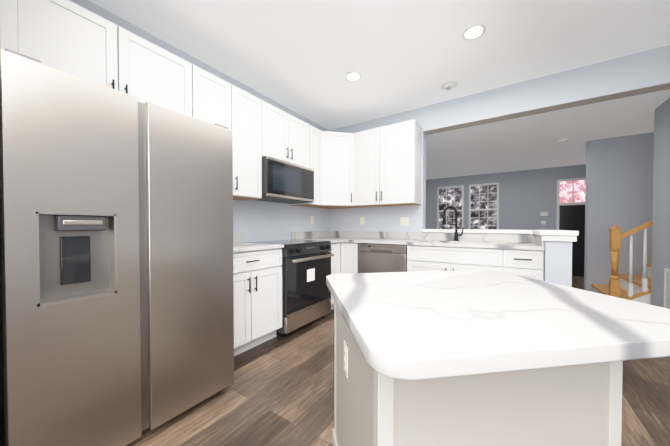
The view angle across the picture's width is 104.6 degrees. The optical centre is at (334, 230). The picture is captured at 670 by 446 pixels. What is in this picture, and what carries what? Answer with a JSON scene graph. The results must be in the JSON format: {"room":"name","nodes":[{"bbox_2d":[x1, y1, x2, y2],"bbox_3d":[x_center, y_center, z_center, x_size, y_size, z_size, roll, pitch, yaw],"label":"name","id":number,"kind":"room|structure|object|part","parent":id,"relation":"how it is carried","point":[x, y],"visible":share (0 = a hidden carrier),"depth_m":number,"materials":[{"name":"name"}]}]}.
{"room":"kitchen","nodes":[
{"label":"kitchen","id":0,"kind":"room"},
{"bbox_2d":[70,0,328,241],"bbox_3d":[0.163,-0.310,4.766,0.150,2.650,7.930,1,1,34],"label":"wall","id":1,"kind":"structure","parent":0,"point":[255,221],"depth_m":3.04,"materials":[{"name":"grey paint"}]},
{"bbox_2d":[0,0,195,117],"bbox_3d":[-1.531,-1.031,1.760,0.327,0.584,0.945,1,1,34],"label":"upper cabinet","id":2,"kind":"object","parent":1,"relation":"attached to","point":[63,35],"depth_m":1.58,"materials":[{"name":"white wood"}]},
{"bbox_2d":[196,66,267,199],"bbox_3d":[-1.076,-0.829,2.451,0.327,1.009,0.823,1,1,34],"label":"upper cabinet","id":3,"kind":"object","parent":1,"relation":"attached to","point":[218,101],"depth_m":2.44,"materials":[{"name":"white wood"}]},
{"bbox_2d":[233,232,327,243],"bbox_3d":[-0.761,0.074,3.219,0.020,0.099,2.396,1,1,34],"label":"backsplash","id":4,"kind":"structure","parent":1,"relation":"attached to","point":[237,237],"depth_m":3.57,"materials":[{"name":"white stone"}]},
{"bbox_2d":[268,103,307,166],"bbox_3d":[-0.671,-1.057,3.059,0.327,0.572,0.762,1,1,34],"label":"upper cabinet","id":5,"kind":"object","parent":1,"relation":"attached to","point":[287,134],"depth_m":2.95,"materials":[{"name":"white wood"}]},
{"bbox_2d":[255,156,313,203],"bbox_3d":[-0.636,-0.553,3.043,0.408,0.415,0.756,1,1,34],"label":"over-the-range microwave","id":6,"kind":"object","parent":5,"relation":"attached to","point":[283,181],"visible":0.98,"depth_m":2.87,"materials":[{"name":"grey"}]},
{"bbox_2d":[291,124,323,207],"bbox_3d":[-0.376,-0.845,3.475,0.363,1.009,0.370,1,1,34],"label":"upper cabinet","id":7,"kind":"object","parent":1,"relation":"attached to","point":[315,136],"depth_m":3.44,"materials":[{"name":"white wood"}]},
{"bbox_2d":[310,216,313,223],"bbox_3d":[-0.342,-0.156,3.861,0.008,0.115,0.070,1,1,34],"label":"outlet","id":8,"kind":"object","parent":1,"relation":"attached to","point":[311,219],"visible":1,"depth_m":3.86,"materials":[{"name":"white plastic"}]},
{"bbox_2d":[88,0,669,129],"bbox_3d":[0.487,-1.600,-0.062,6.300,0.080,6.812,1,1,34],"label":"ceiling","id":9,"kind":"structure","parent":0,"point":[303,58],"depth_m":2.20,"materials":[{"name":"white paint"}]},
{"bbox_2d":[345,71,360,80],"bbox_3d":[0.190,-1.599,2.695,0.170,0.007,0.170,1,1,34],"label":"recessed light","id":10,"kind":"object","parent":9,"relation":"in","point":[353,76],"visible":1,"depth_m":2.69,"materials":[{"name":"white plastic"}]},
{"bbox_2d":[441,81,457,89],"bbox_3d":[1.260,-1.589,2.862,0.170,0.067,0.170,1,1,34],"label":"smoke detector","id":11,"kind":"object","parent":9,"relation":"in","point":[448,85],"visible":1,"depth_m":2.84,"materials":[{"name":"white plastic"}]},
{"bbox_2d":[462,24,485,39],"bbox_3d":[1.115,-1.589,2.082,0.170,0.007,0.170,1,1,34],"label":"recessed light","id":12,"kind":"object","parent":9,"relation":"in","point":[475,31],"visible":1,"depth_m":2.08,"materials":[{"name":"white plastic"}]},
{"bbox_2d":[126,275,669,445],"bbox_3d":[1.699,1.091,1.809,6.300,0.060,11.200,1,1,34],"label":"floor","id":13,"kind":"structure","parent":0,"point":[279,391],"depth_m":1.60,"materials":[{"name":"brown wood"}]},
{"bbox_2d":[0,49,233,445],"bbox_3d":[-1.294,0.196,1.563,0.886,1.738,0.931,1,1,34],"label":"fridge","id":14,"kind":"object","parent":13,"relation":"on","point":[116,278],"visible":1,"depth_m":1.17,"materials":[{"name":"grey metal"}]},
{"bbox_2d":[233,248,281,355],"bbox_3d":[-0.968,0.611,2.373,0.617,0.882,0.746,1,1,34],"label":"base cabinet","id":15,"kind":"object","parent":13,"relation":"on","point":[257,276],"depth_m":2.26,"materials":[{"name":"white wood"}]},
{"bbox_2d":[233,244,283,251],"bbox_3d":[-0.959,0.153,2.361,0.638,0.030,0.744,1,1,34],"label":"countertop","id":16,"kind":"structure","parent":15,"relation":"on","point":[236,247],"depth_m":2.26,"materials":[{"name":"white stone"}]},
{"bbox_2d":[245,239,333,335],"bbox_3d":[-0.493,0.586,2.967,0.698,0.914,0.758,1,1,34],"label":"range","id":17,"kind":"object","parent":13,"relation":"on","point":[306,271],"visible":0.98,"depth_m":2.72,"materials":[{"name":"grey"}]},
{"bbox_2d":[320,240,339,309],"bbox_3d":[-0.236,0.595,3.433,0.668,0.882,0.291,1,1,34],"label":"base cabinet","id":18,"kind":"object","parent":13,"relation":"on","point":[335,260],"depth_m":3.29,"materials":[{"name":"white wood"}]},
{"bbox_2d":[340,244,357,273],"bbox_3d":[0.332,0.593,3.557,0.254,0.882,0.682,1,1,34],"label":"base cabinet","id":19,"kind":"object","parent":13,"relation":"on","point":[348,252],"depth_m":3.33,"materials":[{"name":"white wood"}]},
{"bbox_2d":[312,236,431,247],"bbox_3d":[0.321,0.137,3.424,1.598,0.030,0.903,1,1,34],"label":"countertop","id":20,"kind":"structure","parent":19,"relation":"on","point":[333,239],"depth_m":3.23,"materials":[{"name":"white stone"}]},
{"bbox_2d":[442,206,463,240],"bbox_3d":[1.410,-0.083,3.094,0.223,0.418,0.141,1,1,34],"label":"faucet","id":21,"kind":"object","parent":20,"relation":"on","point":[456,234],"visible":1,"depth_m":3.10,"materials":[{"name":"black metal"}]},
{"bbox_2d":[358,243,406,272],"bbox_3d":[0.706,0.601,3.332,0.610,0.874,0.610,1,1,34],"label":"dishwasher","id":22,"kind":"object","parent":13,"relation":"on","point":[376,258],"visible":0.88,"depth_m":3.07,"materials":[{"name":"grey metal"}]},
{"bbox_2d":[407,256,511,273],"bbox_3d":[1.376,0.699,2.906,0.967,0.690,0.616,1,1,34],"label":"base cabinet","id":23,"kind":"object","parent":13,"relation":"on","point":[413,265],"depth_m":2.70,"materials":[{"name":"white wood"}]},
{"bbox_2d":[326,270,669,445],"bbox_3d":[0.504,0.657,1.019,0.994,0.833,0.914,0,1,-9],"label":"kitchen island","id":24,"kind":"object","parent":13,"relation":"on","point":[470,358],"visible":1,"depth_m":0.67,"materials":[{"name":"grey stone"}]},
{"bbox_2d":[344,340,347,378],"bbox_3d":[0.041,0.489,0.989,0.008,0.115,0.070,0,1,-9],"label":"outlet","id":25,"kind":"object","parent":24,"relation":"attached to","point":[346,358],"visible":0.98,"depth_m":0.97,"materials":[{"name":"white plastic"}]},
{"bbox_2d":[492,248,544,280],"bbox_3d":[1.831,0.607,2.604,0.361,0.882,0.616,1,1,34],"label":"base cabinet","id":26,"kind":"object","parent":13,"relation":"on","point":[524,263],"depth_m":2.33,"materials":[{"name":"white wood"}]},
{"bbox_2d":[488,240,543,251],"bbox_3d":[1.797,0.149,2.606,0.427,0.030,0.637,1,1,34],"label":"countertop","id":27,"kind":"structure","parent":26,"relation":"on","point":[491,243],"depth_m":2.41,"materials":[{"name":"white stone"}]},
{"bbox_2d":[591,220,651,304],"bbox_3d":[4.779,-0.268,2.961,2.529,2.622,1.034,1,1,34],"label":"staircase","id":28,"kind":"structure","parent":13,"relation":"on","point":[632,287],"depth_m":3.22,"materials":[{"name":"orange wood"}]},
{"bbox_2d":[436,260,447,263],"bbox_3d":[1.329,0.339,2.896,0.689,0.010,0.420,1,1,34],"label":"drawer front","id":29,"kind":"structure","parent":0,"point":[437,261],"depth_m":2.71,"materials":[{"name":"white wood"}]},
{"bbox_2d":[329,45,669,233],"bbox_3d":[1.542,-0.286,3.236,3.840,2.650,0.162,1,1,34],"label":"wall","id":30,"kind":"structure","parent":0,"point":[645,72],"depth_m":2.87,"materials":[{"name":"grey paint"}]},
{"bbox_2d":[320,131,355,207],"bbox_3d":[0.002,-0.849,3.749,0.691,1.009,0.688,1,1,34],"label":"upper cabinet","id":31,"kind":"object","parent":30,"relation":"attached to","point":[339,147],"depth_m":3.57,"materials":[{"name":"white wood"}]},
{"bbox_3d":[0.041,-0.846,3.551,0.443,1.002,0.052,0,1,-11],"label":"cab corner door","id":32,"kind":"part","parent":31,"relation":"part of","materials":[{"name":"white wood"}]},
{"bbox_2d":[356,126,387,207],"bbox_3d":[0.507,-0.847,3.609,0.494,1.009,0.363,1,1,34],"label":"upper cabinet","id":33,"kind":"object","parent":30,"relation":"attached to","point":[379,167],"depth_m":3.47,"materials":[{"name":"white wood"}]},
{"bbox_2d":[384,120,421,205],"bbox_3d":[0.828,-0.843,3.397,0.511,1.009,0.363,1,1,34],"label":"upper cabinet","id":34,"kind":"object","parent":30,"relation":"attached to","point":[403,140],"depth_m":3.25,"materials":[{"name":"white wood"}]},
{"bbox_2d":[400,217,408,225],"bbox_3d":[0.949,-0.121,3.539,0.116,0.115,0.015,1,1,34],"label":"outlet","id":35,"kind":"object","parent":30,"relation":"attached to","point":[404,221],"visible":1,"depth_m":3.54,"materials":[{"name":"white plastic"}]},
{"bbox_2d":[328,232,543,263],"bbox_3d":[0.852,0.182,3.233,2.695,0.314,0.637,1,1,34],"label":"backsplash","id":36,"kind":"structure","parent":30,"relation":"attached to","point":[525,237],"depth_m":3.09,"materials":[{"name":"white stone"}]},
{"bbox_2d":[426,164,585,229],"bbox_3d":[4.666,-0.228,6.271,6.300,2.440,0.150,1,1,34],"label":"wall","id":37,"kind":"structure","parent":0,"point":[526,197],"depth_m":6.29,"materials":[{"name":"grey paint"}]},
{"bbox_2d":[437,185,463,228],"bbox_3d":[3.174,-0.541,7.146,0.680,1.340,0.029,1,1,34],"label":"window","id":38,"kind":"structure","parent":37,"relation":"in","point":[453,196],"depth_m":7.14,"materials":[{"name":"white glass"}]},
{"bbox_2d":[469,182,498,228],"bbox_3d":[3.841,-0.535,6.704,0.680,1.340,0.029,1,1,34],"label":"window","id":39,"kind":"structure","parent":37,"relation":"in","point":[483,206],"depth_m":6.70,"materials":[{"name":"white glass"}]},
{"bbox_2d":[540,212,547,224],"bbox_3d":[4.868,-0.279,6.031,0.140,0.290,0.024,1,1,34],"label":"keypad","id":40,"kind":"object","parent":37,"relation":"attached to","point":[543,214],"visible":1,"depth_m":6.03,"materials":[{"name":"white plastic"}]},
{"bbox_2d":[556,178,585,229],"bbox_3d":[5.282,-0.075,5.763,0.550,2.150,0.019,1,1,34],"label":"door frame","id":41,"kind":"structure","parent":37,"relation":"attached to","point":[560,204],"depth_m":5.87,"materials":[{"name":"white wood"}]},
{"bbox_2d":[559,205,584,275],"bbox_3d":[5.269,0.220,5.748,0.450,1.560,0.062,1,1,34],"label":"front door","id":42,"kind":"structure","parent":37,"relation":"in","point":[571,217],"depth_m":5.71,"materials":[{"name":"black wood"}]},
{"bbox_2d":[559,180,585,202],"bbox_3d":[5.282,-0.860,5.752,0.450,0.476,0.016,1,1,34],"label":"window","id":43,"kind":"structure","parent":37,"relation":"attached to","point":[572,191],"depth_m":5.75,"materials":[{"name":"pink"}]},
{"bbox_2d":[426,89,669,179],"bbox_3d":[3.579,-1.567,4.609,6.300,0.290,4.388,1,1,34],"label":"ceiling","id":44,"kind":"structure","parent":0,"point":[529,142],"depth_m":3.94,"materials":[{"name":"white paint"}]},
{"bbox_2d":[558,138,568,142],"bbox_3d":[3.531,-1.390,4.013,0.130,0.044,0.130,1,1,34],"label":"smoke detector","id":45,"kind":"object","parent":44,"relation":"attached to","point":[562,140],"visible":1,"depth_m":3.98,"materials":[{"name":"white plastic"}]},
{"bbox_2d":[543,235,571,286],"bbox_3d":[2.034,0.547,2.425,0.170,1.010,0.630,1,1,34],"label":"wall","id":46,"kind":"structure","parent":0,"point":[557,254],"depth_m":2.16,"materials":[{"name":"grey paint"}]},
{"bbox_2d":[420,244,487,263],"bbox_3d":[1.216,0.255,2.724,0.670,0.184,0.011,1,1,34],"label":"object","id":47,"kind":"structure","parent":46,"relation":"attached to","point":[454,253],"depth_m":2.64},
{"bbox_2d":[584,132,653,291],"bbox_3d":[5.087,-0.185,3.474,2.510,2.440,0.150,1,1,34],"label":"wall","id":48,"kind":"structure","parent":0,"point":[619,183],"depth_m":3.92,"materials":[{"name":"grey paint"}]},
{"bbox_2d":[651,98,669,307],"bbox_3d":[2.733,-0.258,1.421,0.150,2.650,3.730,1,1,34],"label":"wall","id":49,"kind":"structure","parent":0,"point":[661,222],"depth_m":2.86,"materials":[{"name":"grey paint"}]},
{"bbox_2d":[664,268,669,308],"bbox_3d":[3.347,0.645,2.510,0.011,0.480,0.600,1,1,34],"label":"air vent","id":50,"kind":"object","parent":49,"relation":"in","point":[666,288],"visible":0.88,"depth_m":2.72,"materials":[{"name":"white"}]}
]}

